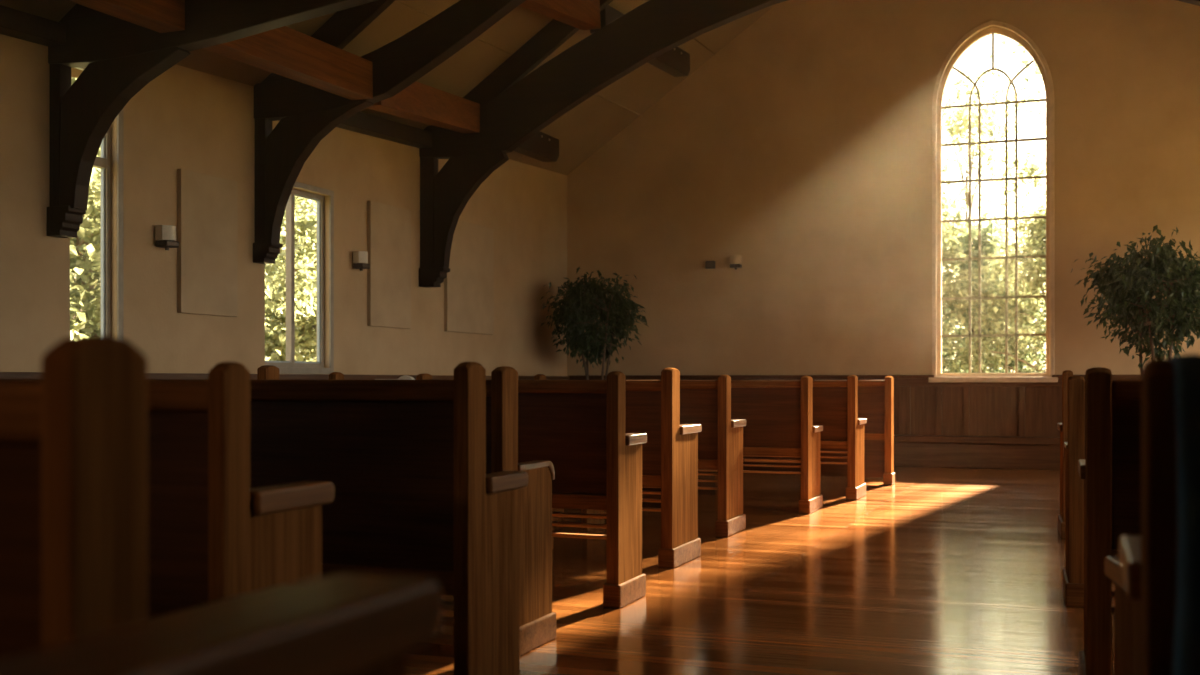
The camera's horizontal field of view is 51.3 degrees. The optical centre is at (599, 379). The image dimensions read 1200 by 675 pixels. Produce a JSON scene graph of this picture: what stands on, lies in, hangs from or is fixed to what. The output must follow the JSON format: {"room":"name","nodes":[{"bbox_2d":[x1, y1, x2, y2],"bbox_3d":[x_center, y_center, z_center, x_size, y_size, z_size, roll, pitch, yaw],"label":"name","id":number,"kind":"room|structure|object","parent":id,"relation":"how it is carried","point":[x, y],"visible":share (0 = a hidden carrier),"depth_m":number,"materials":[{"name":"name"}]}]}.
{"room":"house of worship","nodes":[
{"label":"house of worship","id":0,"kind":"room"},
{"bbox_2d":[0,34,566,375],"bbox_3d":[-3.365,-0.724,7.291,0.110,3.507,16.960,0,0,21],"label":"wall","id":1,"kind":"structure","parent":0,"point":[183,118],"depth_m":8.99,"materials":[{"name":"beige paint"}]},
{"bbox_2d":[0,5,65,45],"bbox_3d":[-3.690,-1.969,6.082,0.140,0.243,2.755,0,0,21],"label":"wall plate","id":2,"kind":"object","parent":1,"relation":"attached to","point":[14,23],"visible":1,"depth_m":7.12,"materials":[{"name":"brown wood"}]},
{"bbox_2d":[77,67,123,339],"bbox_3d":[-3.166,-1.032,7.776,0.116,1.965,0.441,0,0,21],"label":"window","id":3,"kind":"structure","parent":1,"relation":"in","point":[103,162],"depth_m":7.92,"materials":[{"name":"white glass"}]},
{"bbox_2d":[155,225,178,249],"bbox_3d":[-2.869,-0.940,8.279,0.115,0.160,0.132,0,0,21],"label":"wall sconce","id":4,"kind":"object","parent":1,"relation":"attached to","point":[165,234],"visible":1,"depth_m":8.23,"materials":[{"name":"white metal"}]},
{"bbox_2d":[177,169,237,316],"bbox_3d":[-2.737,-0.943,8.737,0.035,0.975,0.610,0,0,21],"label":"wall panel","id":5,"kind":"object","parent":1,"relation":"attached to","point":[207,205],"visible":1,"depth_m":8.70,"materials":[{"name":"paint"}]},
{"bbox_2d":[47,0,376,237],"bbox_3d":[0.867,-3.003,5.886,8.800,4.303,0.140,0,0,21],"label":"roof truss","id":6,"kind":"object","parent":1,"relation":"attached to","point":[120,57],"visible":0.86,"depth_m":7.26,"materials":[{"name":"brown wood"}]},
{"bbox_2d":[68,0,184,32],"bbox_3d":[-2.879,-2.080,5.881,0.170,0.300,2.554,0,0,21],"label":"purlin","id":7,"kind":"object","parent":6,"relation":"attached to","point":[161,16],"visible":1,"depth_m":6.81,"materials":[{"name":"brown wood"}]},
{"bbox_2d":[0,372,568,379],"bbox_3d":[-3.288,0.443,7.246,0.065,0.975,16.410,0,0,21],"label":"wainscot","id":8,"kind":"structure","parent":1,"relation":"attached to","point":[3,375],"depth_m":9.49,"materials":[{"name":"brown wood"}]},
{"bbox_2d":[265,182,333,373],"bbox_3d":[-2.392,-0.797,9.814,0.116,1.495,0.911,0,0,21],"label":"window","id":9,"kind":"structure","parent":1,"relation":"in","point":[290,366],"depth_m":10.16,"materials":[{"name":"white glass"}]},
{"bbox_2d":[353,251,369,270],"bbox_3d":[-2.013,-1.000,10.532,0.115,0.160,0.132,0,0,21],"label":"wall sconce","id":10,"kind":"object","parent":1,"relation":"attached to","point":[360,258],"visible":1,"depth_m":10.48,"materials":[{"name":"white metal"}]},
{"bbox_2d":[337,112,431,147],"bbox_3d":[-2.022,-2.160,10.471,0.140,0.252,2.326,0,0,21],"label":"wall plate","id":11,"kind":"object","parent":1,"relation":"attached to","point":[360,122],"visible":0.54,"depth_m":10.81,"materials":[{"name":"brown wood"}]},
{"bbox_2d":[367,200,410,328],"bbox_3d":[-1.858,-1.002,11.051,0.035,1.075,0.700,0,0,21],"label":"wall panel","id":12,"kind":"object","parent":1,"relation":"attached to","point":[388,227],"visible":0.98,"depth_m":10.98,"materials":[{"name":"paint"}]},
{"bbox_2d":[253,0,525,263],"bbox_3d":[1.571,-3.055,7.737,8.800,4.376,0.140,0,0,21],"label":"roof truss","id":13,"kind":"object","parent":1,"relation":"attached to","point":[306,114],"visible":0.95,"depth_m":9.04,"materials":[{"name":"brown wood"}]},
{"bbox_2d":[203,26,372,99],"bbox_3d":[-2.023,-2.115,8.075,0.170,0.290,1.804,0,0,21],"label":"purlin","id":14,"kind":"object","parent":13,"relation":"attached to","point":[284,51],"visible":0.73,"depth_m":8.14,"materials":[{"name":"brown wood"}]},
{"bbox_2d":[444,220,493,334],"bbox_3d":[-1.302,-1.020,12.514,0.035,1.100,1.030,0,0,21],"label":"wall panel","id":15,"kind":"object","parent":1,"relation":"attached to","point":[469,283],"visible":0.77,"depth_m":12.49,"materials":[{"name":"paint"}]},
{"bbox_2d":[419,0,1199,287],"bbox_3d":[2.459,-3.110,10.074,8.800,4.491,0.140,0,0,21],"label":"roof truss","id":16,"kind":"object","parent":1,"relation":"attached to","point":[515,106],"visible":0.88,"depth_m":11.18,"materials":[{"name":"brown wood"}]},
{"bbox_2d":[367,81,479,133],"bbox_3d":[-1.424,-2.255,10.244,0.170,0.508,2.372,0,0,12],"label":"purlin","id":17,"kind":"object","parent":16,"relation":"attached to","point":[419,102],"visible":0.68,"depth_m":10.21,"materials":[{"name":"brown wood"}]},
{"bbox_2d":[519,0,600,29],"bbox_3d":[-0.489,-3.070,9.889,0.170,0.538,2.351,0,0,21],"label":"purlin","id":18,"kind":"object","parent":16,"relation":"attached to","point":[580,14],"visible":1,"depth_m":10.40,"materials":[{"name":"brown wood"}]},
{"bbox_2d":[0,0,775,174],"bbox_3d":[-1.378,-3.624,6.536,4.660,4.225,16.960,0,0,21],"label":"ceiling","id":19,"kind":"structure","parent":0,"point":[587,127],"depth_m":11.17,"materials":[{"name":"paint"}]},
{"bbox_2d":[513,131,558,161],"bbox_3d":[-0.820,-2.450,12.618,0.162,0.349,2.204,0,0,16],"label":"purlin","id":20,"kind":"object","parent":19,"relation":"attached to","point":[543,147],"visible":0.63,"depth_m":13.12,"materials":[{"name":"wood"}]},
{"bbox_2d":[590,5,689,76],"bbox_3d":[0.445,-3.330,12.403,0.170,0.448,2.704,0,0,21],"label":"purlin","id":21,"kind":"object","parent":19,"relation":"attached to","point":[675,62],"visible":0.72,"depth_m":12.96,"materials":[{"name":"wood"}]},
{"bbox_2d":[407,466,1113,674],"bbox_3d":[0.800,0.990,5.708,9.320,0.120,16.960,0,0,21],"label":"floor","id":22,"kind":"structure","parent":0,"point":[934,570],"depth_m":5.50,"materials":[{"name":"brown wood"}]},
{"bbox_2d":[0,335,290,661],"bbox_3d":[-1.951,0.435,1.778,3.428,0.990,0.382,0,0,21],"label":"pew","id":23,"kind":"object","parent":22,"relation":"on","point":[73,440],"visible":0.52,"depth_m":1.04,"materials":[{"name":"brown wood"}]},
{"bbox_2d":[0,573,442,674],"bbox_3d":[-1.882,0.434,1.254,3.628,0.992,0.492,0,0,21],"label":"pew","id":24,"kind":"object","parent":22,"relation":"on","point":[339,623],"visible":1,"depth_m":0.69,"materials":[{"name":"brown wood"}]},
{"bbox_2d":[147,362,334,618],"bbox_3d":[-1.935,0.438,2.777,2.928,0.984,0.342,0,0,21],"label":"pew","id":25,"kind":"object","parent":22,"relation":"on","point":[212,536],"visible":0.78,"depth_m":2.18,"materials":[{"name":"brown wood"}]},
{"bbox_2d":[250,362,527,674],"bbox_3d":[-1.619,0.431,3.722,2.928,0.998,0.352,0,0,21],"label":"pew","id":26,"kind":"object","parent":22,"relation":"on","point":[404,461],"visible":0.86,"depth_m":3.17,"materials":[{"name":"brown wood"}]},
{"bbox_2d":[257,365,701,567],"bbox_3d":[-0.703,0.423,6.835,2.478,1.014,0.502,0,0,21],"label":"pew","id":27,"kind":"object","parent":22,"relation":"on","point":[652,407],"visible":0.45,"depth_m":6.25,"materials":[{"name":"brown wood"}]},
{"bbox_2d":[486,366,555,655],"bbox_3d":[-1.434,0.431,4.759,2.576,0.998,0.462,0,0,21],"label":"pew","id":28,"kind":"object","parent":22,"relation":"on","point":[537,618],"visible":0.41,"depth_m":4.28,"materials":[{"name":"brown wood"}]},
{"bbox_2d":[329,372,745,536],"bbox_3d":[-0.459,0.438,8.095,2.778,0.984,0.452,0,0,21],"label":"pew","id":29,"kind":"object","parent":22,"relation":"on","point":[707,403],"visible":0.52,"depth_m":7.48,"materials":[{"name":"brown wood"}]},
{"bbox_2d":[375,375,414,379],"bbox_3d":[-1.351,-0.015,8.243,0.279,0.030,0.045,0,0,21],"label":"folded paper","id":30,"kind":"object","parent":29,"relation":"on","point":[405,377],"visible":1,"depth_m":8.20,"materials":[{"name":"white paper"}]},
{"bbox_2d":[518,371,646,607],"bbox_3d":[-1.063,0.436,5.704,2.588,0.989,0.352,0,0,21],"label":"pew","id":31,"kind":"object","parent":22,"relation":"on","point":[578,426],"visible":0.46,"depth_m":5.19,"materials":[{"name":"brown wood"}]},
{"bbox_2d":[540,267,648,379],"bbox_3d":[-0.091,-0.168,13.918,1.177,2.197,0.981,0,0,-10],"label":"potted ficus","id":32,"kind":"object","parent":22,"relation":"on","point":[588,301],"visible":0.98,"depth_m":13.73,"materials":[{"name":"plant"}]},
{"bbox_2d":[417,373,822,513],"bbox_3d":[0.090,0.439,9.443,3.108,0.982,0.502,0,0,21],"label":"pew","id":33,"kind":"object","parent":22,"relation":"on","point":[778,414],"visible":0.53,"depth_m":8.79,"materials":[{"name":"brown wood"}]},
{"bbox_2d":[534,374,894,484],"bbox_3d":[0.995,0.436,11.753,3.470,0.988,0.180,0,0,21],"label":"pew","id":34,"kind":"object","parent":22,"relation":"on","point":[875,397],"visible":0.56,"depth_m":11.16,"materials":[{"name":"brown wood"}]},
{"bbox_2d":[715,375,866,499],"bbox_3d":[0.515,0.434,10.490,3.338,0.992,0.502,0,0,21],"label":"pew","id":35,"kind":"object","parent":22,"relation":"on","point":[835,402],"visible":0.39,"depth_m":9.77,"materials":[{"name":"brown wood"}]},
{"bbox_2d":[1057,370,1072,537],"bbox_3d":[4.220,0.425,7.107,3.028,1.010,0.462,0,0,18],"label":"pew","id":36,"kind":"object","parent":22,"relation":"on","point":[1062,427],"visible":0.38,"depth_m":7.35,"materials":[{"name":"brown wood"}]},
{"bbox_2d":[1062,376,1112,606],"bbox_3d":[3.419,0.445,4.870,3.026,0.970,0.462,0,0,19],"label":"pew","id":37,"kind":"object","parent":22,"relation":"on","point":[1074,448],"visible":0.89,"depth_m":5.13,"materials":[{"name":"brown wood"}]},
{"bbox_2d":[1078,367,1140,674],"bbox_3d":[2.815,0.436,3.182,2.978,0.988,0.422,0,0,20],"label":"pew","id":38,"kind":"object","parent":22,"relation":"on","point":[1110,470],"visible":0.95,"depth_m":3.49,"materials":[{"name":"brown wood"}]},
{"bbox_2d":[1104,556,1132,674],"bbox_3d":[2.402,0.454,2.071,2.878,0.952,0.442,0,0,12],"label":"pew","id":39,"kind":"object","parent":22,"relation":"on","point":[1123,605],"visible":0.1,"depth_m":2.47,"materials":[{"name":"brown wood"}]},
{"bbox_2d":[1071,225,1199,375],"bbox_3d":[5.130,-0.234,11.470,1.462,2.328,1.552,0,0,21],"label":"potted ficus","id":40,"kind":"object","parent":22,"relation":"on","point":[1128,291],"visible":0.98,"depth_m":11.32,"materials":[{"name":"plant"}]},
{"bbox_2d":[1119,359,1177,674],"bbox_3d":[2.007,0.443,0.937,2.978,0.975,0.402,0,0,21],"label":"pew","id":41,"kind":"object","parent":22,"relation":"on","point":[1147,561],"visible":0.67,"depth_m":1.28,"materials":[{"name":"brown wood"}]},
{"bbox_2d":[1169,354,1199,674],"bbox_3d":[0.882,0.347,1.204,0.620,0.749,0.198,0,0,21],"label":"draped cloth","id":42,"kind":"object","parent":41,"relation":"hanging from","point":[1186,652],"visible":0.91,"depth_m":1.24,"materials":[{"name":"black fabric"}]},
{"bbox_2d":[567,0,1199,375],"bbox_3d":[3.766,-2.298,13.514,9.320,6.655,0.260,0,0,21],"label":"wall","id":43,"kind":"structure","parent":0,"point":[800,149],"depth_m":13.77,"materials":[{"name":"beige paint"}]},
{"bbox_2d":[395,0,640,115],"bbox_3d":[-2.444,-2.722,6.941,0.012,0.752,16.440,0,0,21],"label":"trim","id":44,"kind":"structure","parent":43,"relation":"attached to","point":[397,1],"depth_m":10.89,"materials":[{"name":"paint"}]},
{"bbox_2d":[640,0,715,54],"bbox_3d":[-1.603,-3.352,6.621,0.012,0.752,16.440,0,0,21],"label":"trim","id":45,"kind":"structure","parent":43,"relation":"attached to","point":[640,0],"depth_m":13.80,"materials":[{"name":"paint"}]},
{"bbox_2d":[705,261,714,268],"bbox_3d":[1.262,-1.318,14.296,0.110,0.090,0.056,0,0,21],"label":"wall box","id":46,"kind":"object","parent":43,"relation":"attached to","point":[708,264],"visible":1,"depth_m":14.27,"materials":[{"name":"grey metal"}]},
{"bbox_2d":[707,262,712,266],"bbox_3d":[1.253,-1.318,14.273,0.070,0.056,0.006,0,0,21],"label":"grille","id":47,"kind":"object","parent":46,"relation":"attached to","point":[709,264],"depth_m":14.27,"materials":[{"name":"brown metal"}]},
{"bbox_2d":[730,255,741,269],"bbox_3d":[1.540,-1.330,14.159,0.132,0.160,0.115,0,0,21],"label":"wall sconce","id":48,"kind":"object","parent":43,"relation":"attached to","point":[735,260],"visible":1,"depth_m":14.11,"materials":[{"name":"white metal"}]},
{"bbox_2d":[568,375,1140,469],"bbox_3d":[3.700,0.438,13.341,8.800,0.985,0.110,0,0,21],"label":"wainscot","id":49,"kind":"structure","parent":43,"relation":"attached to","point":[1001,425],"depth_m":13.27,"materials":[{"name":"brown wood"}]},
{"bbox_2d":[928,20,1057,381],"bbox_3d":[4.166,-1.887,13.265,1.305,3.825,0.220,0,0,21],"label":"window","id":50,"kind":"structure","parent":43,"relation":"in","point":[1027,43],"depth_m":13.32,"materials":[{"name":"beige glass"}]},
{"label":"outside","id":51,"kind":"structure","parent":0,"visible":0},
{"bbox_3d":[10.657,1.280,28.044,120.000,0.300,120.000,0,0,21],"label":"ground","id":52,"kind":"structure","parent":51,"visible":0},
{"bbox_2d":[70,193,100,334],"bbox_3d":[-7.244,-1.318,17.777,4.350,5.565,4.774,0,0,36],"label":"tree","id":53,"kind":"object","parent":52,"relation":"on","point":[78,239],"visible":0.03,"depth_m":17.13,"materials":[{"name":"green plant"}]},
{"bbox_2d":[70,77,275,337],"bbox_3d":[-6.352,-1.491,14.842,5.682,6.254,4.864,0,0,21],"label":"tree","id":54,"kind":"object","parent":52,"relation":"on","point":[93,235],"visible":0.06,"depth_m":14.69,"materials":[{"name":"green plant"}]},
{"bbox_2d":[80,196,315,361],"bbox_3d":[-5.624,-1.491,18.437,4.864,6.254,5.682,0,0,-38],"label":"tree","id":55,"kind":"object","parent":52,"relation":"on","point":[307,208],"visible":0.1,"depth_m":18.13,"materials":[{"name":"green plant"}]},
{"bbox_2d":[265,200,315,361],"bbox_3d":[-5.108,-1.207,20.814,4.557,5.312,4.152,0,0,-35],"label":"tree","id":56,"kind":"object","parent":52,"relation":"on","point":[308,351],"visible":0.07,"depth_m":20.18,"materials":[{"name":"green plant"}]},
{"bbox_2d":[265,220,315,360],"bbox_3d":[-7.320,-1.806,24.632,5.999,7.348,5.722,0,0,25],"label":"tree","id":57,"kind":"object","parent":52,"relation":"on","point":[272,317],"visible":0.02,"depth_m":24.80,"materials":[{"name":"green plant"}]},
{"bbox_2d":[942,175,1038,372],"bbox_3d":[5.938,-1.149,23.792,4.940,5.438,4.229,0,0,38],"label":"tree","id":58,"kind":"object","parent":52,"relation":"on","point":[947,252],"visible":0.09,"depth_m":22.86,"materials":[{"name":"green plant"}]},
{"bbox_2d":[942,187,1045,372],"bbox_3d":[7.785,-0.967,22.269,3.891,5.003,4.545,0,0,19],"label":"tree","id":59,"kind":"object","parent":52,"relation":"on","point":[1031,278],"visible":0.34,"depth_m":22.23,"materials":[{"name":"green plant"}]},
{"bbox_2d":[942,47,1045,344],"bbox_3d":[8.446,-3.132,28.751,5.170,9.127,4.262,0,0,16],"label":"tree","id":60,"kind":"object","parent":52,"relation":"on","point":[954,129],"visible":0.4,"depth_m":28.49,"materials":[{"name":"green plant"}]},
{"bbox_2d":[942,197,1045,372],"bbox_3d":[7.501,-0.925,24.431,4.005,5.143,4.200,0,0,-27],"label":"tree","id":61,"kind":"object","parent":52,"relation":"on","point":[964,239],"visible":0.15,"depth_m":23.95,"materials":[{"name":"green plant"}]},
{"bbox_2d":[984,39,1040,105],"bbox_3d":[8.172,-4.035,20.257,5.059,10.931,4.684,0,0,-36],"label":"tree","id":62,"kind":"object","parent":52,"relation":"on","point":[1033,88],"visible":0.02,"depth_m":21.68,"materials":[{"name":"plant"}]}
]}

